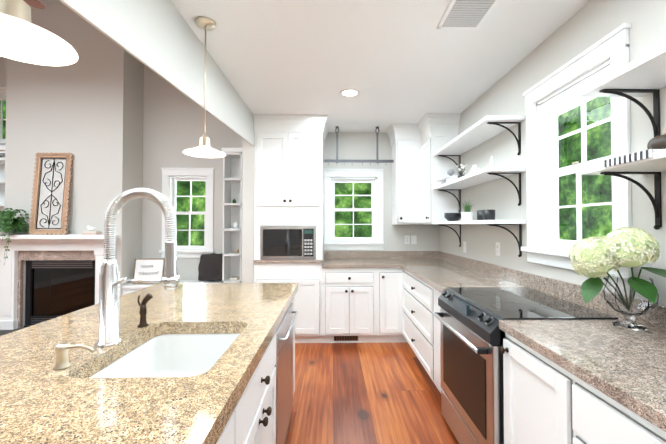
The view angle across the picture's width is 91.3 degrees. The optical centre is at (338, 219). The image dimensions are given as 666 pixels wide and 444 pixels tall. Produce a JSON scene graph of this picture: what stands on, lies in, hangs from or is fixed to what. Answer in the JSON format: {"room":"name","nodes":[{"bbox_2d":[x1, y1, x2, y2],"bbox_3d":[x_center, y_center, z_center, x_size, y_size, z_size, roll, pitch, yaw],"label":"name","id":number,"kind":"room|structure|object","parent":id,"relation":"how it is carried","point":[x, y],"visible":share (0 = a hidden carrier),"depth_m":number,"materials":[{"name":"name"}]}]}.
{"room":"kitchen","nodes":[
{"label":"kitchen","id":0,"kind":"room"},
{"bbox_2d":[4,0,143,326],"bbox_3d":[-3.621,-1.133,4.516,1.520,5.120,0.460,0,-1,-1],"label":"wall","id":1,"kind":"structure","parent":0,"point":[86,109],"depth_m":4.29,"materials":[{"name":"grey paint"}]},
{"bbox_2d":[0,234,118,329],"bbox_3d":[-3.639,0.804,4.138,1.500,1.235,0.228,0,-1,-1],"label":"fireplace mantel","id":2,"kind":"object","parent":1,"relation":"attached to","point":[22,247],"visible":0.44,"depth_m":4.16,"materials":[{"name":"wood"}]},
{"bbox_2d":[0,208,29,264],"bbox_3d":[-4.309,0.209,4.036,0.686,0.713,0.356,0,-1,-1],"label":"fern plant","id":3,"kind":"object","parent":2,"relation":"on","point":[8,224],"visible":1,"depth_m":4.04,"materials":[{"name":"green plant"}]},
{"bbox_2d":[29,152,72,234],"bbox_3d":[-3.716,-0.347,4.204,0.466,1.071,0.112,0,-1,-1],"label":"art","id":4,"kind":"object","parent":2,"relation":"on","point":[50,201],"visible":1,"depth_m":4.20,"materials":[{"name":"brown wood"}]},
{"bbox_2d":[82,231,101,234],"bbox_3d":[-3.144,0.162,4.144,0.170,0.045,0.120,0,-1,-7],"label":"books","id":5,"kind":"object","parent":2,"relation":"on","point":[91,233],"visible":1,"depth_m":4.09,"materials":[{"name":"beige paper"}]},
{"bbox_2d":[87,225,95,230],"bbox_3d":[-3.158,0.102,4.145,0.130,0.071,0.051,0,-1,-1],"label":"bird figurine","id":6,"kind":"object","parent":5,"relation":"on","point":[89,228],"visible":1,"depth_m":4.13,"materials":[{"name":"white ceramic"}]},
{"bbox_2d":[24,260,94,326],"bbox_3d":[-3.641,0.979,4.454,0.948,0.893,0.397,0,-1,-1],"label":"fireplace insert","id":7,"kind":"object","parent":1,"relation":"in","point":[55,288],"visible":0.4,"depth_m":4.30,"materials":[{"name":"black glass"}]},
{"bbox_2d":[0,57,241,279],"bbox_3d":[-3.843,-1.228,4.813,5.447,5.320,0.140,0,-1,-1],"label":"wall","id":8,"kind":"structure","parent":0,"point":[173,122],"depth_m":4.77,"materials":[{"name":"grey paint"}]},
{"bbox_2d":[0,87,5,145],"bbox_3d":[-4.966,-1.472,4.768,0.500,0.899,0.195,0,-1,-1],"label":"window","id":9,"kind":"structure","parent":8,"relation":"in","point":[2,100],"depth_m":4.78,"materials":[{"name":"white"}]},
{"bbox_2d":[159,168,214,257],"bbox_3d":[-2.207,-0.106,4.799,0.780,1.309,0.195,0,-1,-1],"label":"living room window","id":10,"kind":"structure","parent":8,"relation":"in","point":[171,177],"depth_m":4.75,"materials":[{"name":"white wood"}]},
{"bbox_2d":[242,138,253,282],"bbox_3d":[-1.043,0.123,4.233,0.132,2.600,1.084,0,-1,-1],"label":"wall","id":11,"kind":"structure","parent":0,"point":[247,211],"depth_m":3.69,"materials":[{"name":"grey paint"}]},
{"bbox_2d":[286,342,458,443],"bbox_3d":[-2.473,1.401,0.946,8.360,0.060,8.160,0,-1,-1],"label":"floor","id":12,"kind":"structure","parent":0,"point":[370,393],"depth_m":2.55,"materials":[{"name":"brown wood"}]},
{"bbox_2d":[0,146,4,264],"bbox_3d":[-5.013,0.212,4.480,1.257,2.430,0.431,0,-1,-1],"label":"bookshelf","id":13,"kind":"object","parent":12,"relation":"on","point":[2,174],"depth_m":4.69,"materials":[{"name":"white wood"}]},
{"bbox_2d":[0,327,25,335],"bbox_3d":[-3.637,1.405,3.984,1.590,0.028,0.518,0,-1,-1],"label":"hearth slab","id":14,"kind":"object","parent":12,"relation":"on","point":[3,332],"depth_m":4.06,"materials":[{"name":"grey stone"}]},
{"bbox_2d":[122,280,221,294],"bbox_3d":[-2.229,1.147,4.489,1.259,0.560,0.491,0,-1,-1],"label":"window seat","id":15,"kind":"object","parent":12,"relation":"on","point":[128,288],"visible":0.02,"depth_m":4.29,"materials":[{"name":"white wood"}]},
{"bbox_2d":[132,258,164,283],"bbox_3d":[-2.575,0.693,4.427,0.400,0.338,0.116,0,-1,-1],"label":"sign","id":16,"kind":"object","parent":15,"relation":"on","point":[151,268],"visible":0.83,"depth_m":4.41,"materials":[{"name":"white paper"}]},
{"bbox_2d":[198,253,222,280],"bbox_3d":[-1.803,0.670,4.620,0.410,0.388,0.208,0,-1,-1],"label":"pillow","id":17,"kind":"object","parent":15,"relation":"on","point":[210,267],"visible":0.77,"depth_m":4.56,"materials":[{"name":"grey fabric"}]},
{"bbox_2d":[84,288,297,443],"bbox_3d":[-0.795,0.947,1.326,1.070,0.860,2.280,0,-1,-1],"label":"kitchen island","id":18,"kind":"object","parent":12,"relation":"on","point":[169,358],"depth_m":1.48,"materials":[{"name":"white"}]},
{"bbox_2d":[0,284,297,443],"bbox_3d":[-0.827,0.494,1.332,1.067,0.055,2.340,0,-1,-1],"label":"island countertop","id":19,"kind":"structure","parent":18,"relation":"on","point":[46,396],"depth_m":0.93,"materials":[{"name":"beige stone"}]},
{"bbox_2d":[88,188,183,347],"bbox_3d":[-0.755,0.171,1.213,0.299,0.588,0.116,0,-1,-1],"label":"faucet","id":20,"kind":"object","parent":19,"relation":"on","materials":[{"name":"silver metal"}]},
{"bbox_2d":[132,292,155,327],"bbox_3d":[-0.857,0.396,1.436,0.066,0.145,0.044,0,-1,-1],"label":"faucet","id":21,"kind":"object","parent":19,"relation":"on","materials":[{"name":"brown metal"}]},
{"bbox_2d":[89,334,239,377],"bbox_3d":[-0.613,0.615,1.224,0.480,0.192,0.610,0,-1,-1],"label":"sink","id":22,"kind":"object","parent":19,"relation":"in","point":[157,355],"depth_m":1.48,"materials":[{"name":"white ceramic"}]},
{"bbox_2d":[222,148,241,282],"bbox_3d":[-1.468,0.219,4.604,0.289,2.420,0.318,0,-1,-1],"label":"bookcase","id":23,"kind":"object","parent":12,"relation":"on","point":[232,222],"visible":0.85,"depth_m":4.60,"materials":[{"name":"white wood"}]},
{"bbox_2d":[253,125,324,342],"bbox_3d":[-0.584,0.194,3.996,0.772,2.449,0.646,0,-1,-1],"label":"tall cabinet","id":24,"kind":"object","parent":12,"relation":"on","point":[289,163],"depth_m":3.70,"materials":[{"name":"white wood"}]},
{"bbox_2d":[260,226,314,258],"bbox_3d":[-0.579,0.258,3.834,0.618,0.373,0.327,0,-1,-1],"label":"microwave","id":25,"kind":"object","parent":24,"relation":"in","point":[276,242],"depth_m":3.67,"materials":[{"name":"silver metal"}]},
{"bbox_2d":[301,257,665,443],"bbox_3d":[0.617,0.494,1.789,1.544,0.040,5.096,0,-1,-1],"label":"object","id":26,"kind":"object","parent":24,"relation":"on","point":[565,381],"depth_m":1.38,"materials":[{"name":"white wood"}]},
{"bbox_2d":[569,226,665,330],"bbox_3d":[1.192,0.247,1.386,0.346,0.439,0.359,0,-1,-1],"label":"arrangement","id":27,"kind":"object","parent":26,"relation":"on","point":[630,298],"visible":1,"depth_m":1.36,"materials":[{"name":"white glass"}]},
{"bbox_2d":[433,287,617,443],"bbox_3d":[0.989,0.927,1.910,0.664,0.918,0.760,0,-1,-1],"label":"range","id":28,"kind":"object","parent":12,"relation":"on","point":[472,335],"visible":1,"depth_m":1.77,"materials":[{"name":"silver metal"}]},
{"bbox_2d":[171,0,589,132],"bbox_3d":[0.253,-1.280,0.881,2.593,0.100,7.240,0,-1,-1],"label":"ceiling","id":29,"kind":"structure","parent":0,"point":[400,61],"depth_m":2.34,"materials":[{"name":"white paint"}]},
{"bbox_2d":[0,0,77,65],"bbox_3d":[-0.779,-0.825,0.784,0.245,0.810,0.245,0,-1,-1],"label":"pendant light","id":30,"kind":"object","parent":29,"relation":"hanging from","point":[23,38],"visible":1,"depth_m":0.81,"materials":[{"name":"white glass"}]},
{"bbox_2d":[59,0,253,145],"bbox_3d":[-0.910,-0.871,0.470,0.012,0.732,6.476,0,-1,-1],"label":"bulkhead","id":31,"kind":"object","parent":29,"relation":"attached to","point":[160,38],"visible":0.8,"depth_m":1.80,"materials":[{"name":"grey paint"}]},
{"bbox_2d":[183,16,225,157],"bbox_3d":[-0.817,-0.803,1.989,0.245,0.815,0.245,0,-1,-1],"label":"pendant light","id":32,"kind":"object","parent":29,"relation":"hanging from","point":[204,149],"visible":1,"depth_m":1.98,"materials":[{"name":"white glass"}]},
{"bbox_2d":[340,88,359,96],"bbox_3d":[0.103,-1.193,3.057,0.196,0.006,0.196,0,-1,-1],"label":"recessed light","id":33,"kind":"object","parent":29,"relation":"in","point":[349,92],"visible":1,"depth_m":3.04,"materials":[{"name":"white"}]},
{"bbox_2d":[324,126,393,164],"bbox_3d":[0.252,-0.934,4.106,0.880,0.487,0.043,0,-1,-1],"label":"pot rack","id":34,"kind":"object","parent":29,"relation":"hanging from","point":[362,161],"visible":1,"depth_m":4.10,"materials":[{"name":"grey metal"}]},
{"bbox_2d":[437,0,499,29],"bbox_3d":[0.752,-1.209,1.900,0.265,0.008,0.310,0,-1,-1],"label":"ceiling vent","id":35,"kind":"object","parent":29,"relation":"in","point":[467,14],"visible":1,"depth_m":1.91,"materials":[{"name":"white metal"}]},
{"bbox_2d":[324,132,438,250],"bbox_3d":[0.185,0.126,4.408,2.593,2.600,0.140,0,-1,-1],"label":"wall","id":36,"kind":"structure","parent":0,"point":[356,145],"depth_m":4.35,"materials":[{"name":"grey paint"}]},
{"bbox_2d":[324,169,383,249],"bbox_3d":[0.197,-0.140,4.385,0.790,1.084,0.195,0,-1,-1],"label":"window","id":37,"kind":"structure","parent":36,"relation":"in","point":[332,177],"depth_m":4.33,"materials":[{"name":"white"}]},
{"bbox_2d":[325,251,436,256],"bbox_3d":[0.568,0.463,4.327,1.544,0.102,0.020,0,-1,-1],"label":"backsplash","id":38,"kind":"structure","parent":36,"relation":"attached to","point":[327,253],"depth_m":4.32,"materials":[{"name":"brown stone"}]},
{"bbox_2d":[390,133,420,224],"bbox_3d":[0.877,-0.485,4.166,0.327,1.084,0.384,0,-1,-1],"label":"upper cabinet","id":39,"kind":"object","parent":36,"relation":"attached to","point":[404,146],"depth_m":4.03,"materials":[{"name":"white wood"}]},
{"bbox_2d":[404,235,409,243],"bbox_3d":[0.912,0.265,4.345,0.072,0.116,0.008,0,-1,-1],"label":"electrical outlet","id":40,"kind":"object","parent":36,"relation":"attached to","point":[406,239],"visible":1,"depth_m":4.34,"materials":[{"name":"white plastic"}]},
{"bbox_2d":[411,235,416,243],"bbox_3d":[1.002,0.265,4.347,0.072,0.116,0.008,0,-1,-1],"label":"electrical outlet","id":41,"kind":"object","parent":36,"relation":"attached to","point":[413,239],"visible":1,"depth_m":4.35,"materials":[{"name":"white plastic"}]},
{"bbox_2d":[439,0,665,305],"bbox_3d":[1.479,0.070,0.883,0.140,2.600,7.240,0,-1,-1],"label":"wall","id":42,"kind":"structure","parent":0,"point":[587,25],"depth_m":2.27,"materials":[{"name":"grey paint"}]},
{"bbox_2d":[417,133,457,224],"bbox_3d":[1.162,-0.458,3.866,0.374,1.019,0.359,0,-1,-1],"label":"upper cabinet","id":43,"kind":"object","parent":42,"relation":"attached to","point":[432,205],"depth_m":3.69,"materials":[{"name":"white wood"}]},
{"bbox_2d":[463,242,465,252],"bbox_3d":[1.354,0.291,3.498,0.008,0.116,0.072,0,-1,-1],"label":"electrical outlet","id":44,"kind":"object","parent":42,"relation":"attached to","point":[464,246],"visible":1,"depth_m":3.49,"materials":[{"name":"white plastic"}]},
{"bbox_2d":[433,115,525,256],"bbox_3d":[1.222,-0.237,3.036,0.289,1.053,1.285,0,-1,-1],"label":"shelf","id":45,"kind":"object","parent":42,"relation":"attached to","point":[485,128],"visible":0.96,"depth_m":2.68,"materials":[{"name":"white wood"}]},
{"bbox_2d":[437,176,457,184],"bbox_3d":[1.209,-0.413,3.491,0.220,0.080,0.290,0,-1,-1],"label":"white riser","id":46,"kind":"object","parent":45,"relation":"on","point":[443,180],"visible":0.27,"depth_m":3.39,"materials":[{"name":"white"}]},
{"bbox_2d":[447,169,453,175],"bbox_3d":[1.199,-0.502,3.487,0.074,0.097,0.074,0,-1,-1],"label":"globe ornament","id":47,"kind":"object","parent":46,"relation":"on","point":[450,172],"visible":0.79,"depth_m":3.46,"materials":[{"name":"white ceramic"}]},
{"bbox_2d":[444,213,460,220],"bbox_3d":[1.200,-0.030,3.420,0.180,0.087,0.180,0,-1,-1],"label":"bowls","id":48,"kind":"object","parent":45,"relation":"on","point":[452,216],"visible":0.88,"depth_m":3.36,"materials":[{"name":"black ceramic"}]},
{"bbox_2d":[456,164,466,177],"bbox_3d":[1.182,-0.459,3.125,0.116,0.160,0.129,0,-1,-1],"label":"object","id":49,"kind":"object","parent":45,"relation":"on","point":[461,170],"visible":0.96,"depth_m":3.12,"materials":[{"name":"white plant"}]},
{"bbox_2d":[461,200,474,220],"bbox_3d":[1.242,-0.096,3.115,0.242,0.209,0.186,0,-1,-1],"label":"potted plant","id":50,"kind":"object","parent":45,"relation":"on","point":[467,215],"visible":0.9,"depth_m":3.08,"materials":[{"name":"white ceramic"}]},
{"bbox_2d":[469,166,480,173],"bbox_3d":[1.182,-0.414,2.795,0.075,0.060,0.075,0,-1,-13],"label":"vase","id":51,"kind":"object","parent":45,"relation":"on","point":[475,168],"depth_m":2.79,"materials":[{"name":"white ceramic"}]},
{"bbox_2d":[479,210,494,219],"bbox_3d":[1.220,-0.041,2.640,0.093,0.085,0.093,0,-1,-10],"label":"box","id":52,"kind":"object","parent":45,"relation":"on","point":[485,214],"depth_m":2.61,"materials":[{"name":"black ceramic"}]},
{"bbox_2d":[489,156,494,166],"bbox_3d":[1.255,-0.457,2.667,0.064,0.142,0.062,0,-1,-1],"label":"vase","id":53,"kind":"object","parent":45,"relation":"on","point":[491,164],"depth_m":2.66,"materials":[{"name":"white ceramic"}]},
{"bbox_2d":[496,242,499,255],"bbox_3d":[1.367,0.250,2.799,0.008,0.116,0.072,0,-1,-1],"label":"electrical outlet","id":54,"kind":"object","parent":42,"relation":"attached to","point":[497,248],"visible":1,"depth_m":2.80,"materials":[{"name":"white plastic"}]},
{"bbox_2d":[437,251,665,332],"bbox_3d":[1.378,0.423,1.794,0.022,0.102,5.076,0,-1,-1],"label":"backsplash","id":55,"kind":"structure","parent":42,"relation":"attached to","point":[656,317],"depth_m":2.08,"materials":[{"name":"brown stone"}]},
{"bbox_2d":[521,23,631,275],"bbox_3d":[1.431,-0.321,1.958,0.195,1.229,0.850,0,-1,-1],"label":"window","id":56,"kind":"structure","parent":42,"relation":"in","point":[542,139],"depth_m":2.00,"materials":[{"name":"white wood"}]},
{"bbox_2d":[579,43,665,229],"bbox_3d":[1.272,-0.294,0.433,0.289,0.642,2.136,0,-1,-1],"label":"shelf","id":57,"kind":"object","parent":42,"relation":"attached to","point":[645,74],"visible":0.9,"depth_m":1.38,"materials":[{"name":"white wood"}]},
{"bbox_2d":[602,149,662,167],"bbox_3d":[1.211,-0.237,1.258,0.242,0.034,0.240,0,-1,-9],"label":"striped cloth","id":58,"kind":"object","parent":57,"relation":"on","point":[640,155],"visible":0.65,"depth_m":1.24,"materials":[{"name":"white fabric"}]},
{"bbox_2d":[647,126,665,149],"bbox_3d":[1.257,-0.310,1.250,0.108,0.110,0.108,0,-1,-1],"label":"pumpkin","id":59,"kind":"object","parent":58,"relation":"on","point":[658,142],"visible":0.65,"depth_m":1.24,"materials":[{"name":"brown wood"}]},
{"bbox_3d":[-3.635,-2.184,0.981,5.437,3.370,7.560,0,-1,-1],"label":"ceiling","id":60,"kind":"structure","parent":0,"visible":0},
{"bbox_2d":[23,0,44,8],"bbox_3d":[-2.285,-1.797,1.621,0.976,0.876,0.976,0,-1,-21],"label":"ceiling fan","id":61,"kind":"object","parent":60,"relation":"hanging from","point":[36,4],"visible":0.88,"depth_m":2.17,"materials":[{"name":"brown wood"}]},
{"label":"outside","id":62,"kind":"structure","parent":0,"visible":0},
{"bbox_2d":[0,97,611,245],"bbox_3d":[-2.212,-1.597,2.999,11.560,8.000,8.360,0,-1,-1],"label":"trees","id":63,"kind":"object","parent":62,"point":[586,187],"depth_m":5.02,"materials":[{"name":"green plant"}]}
]}

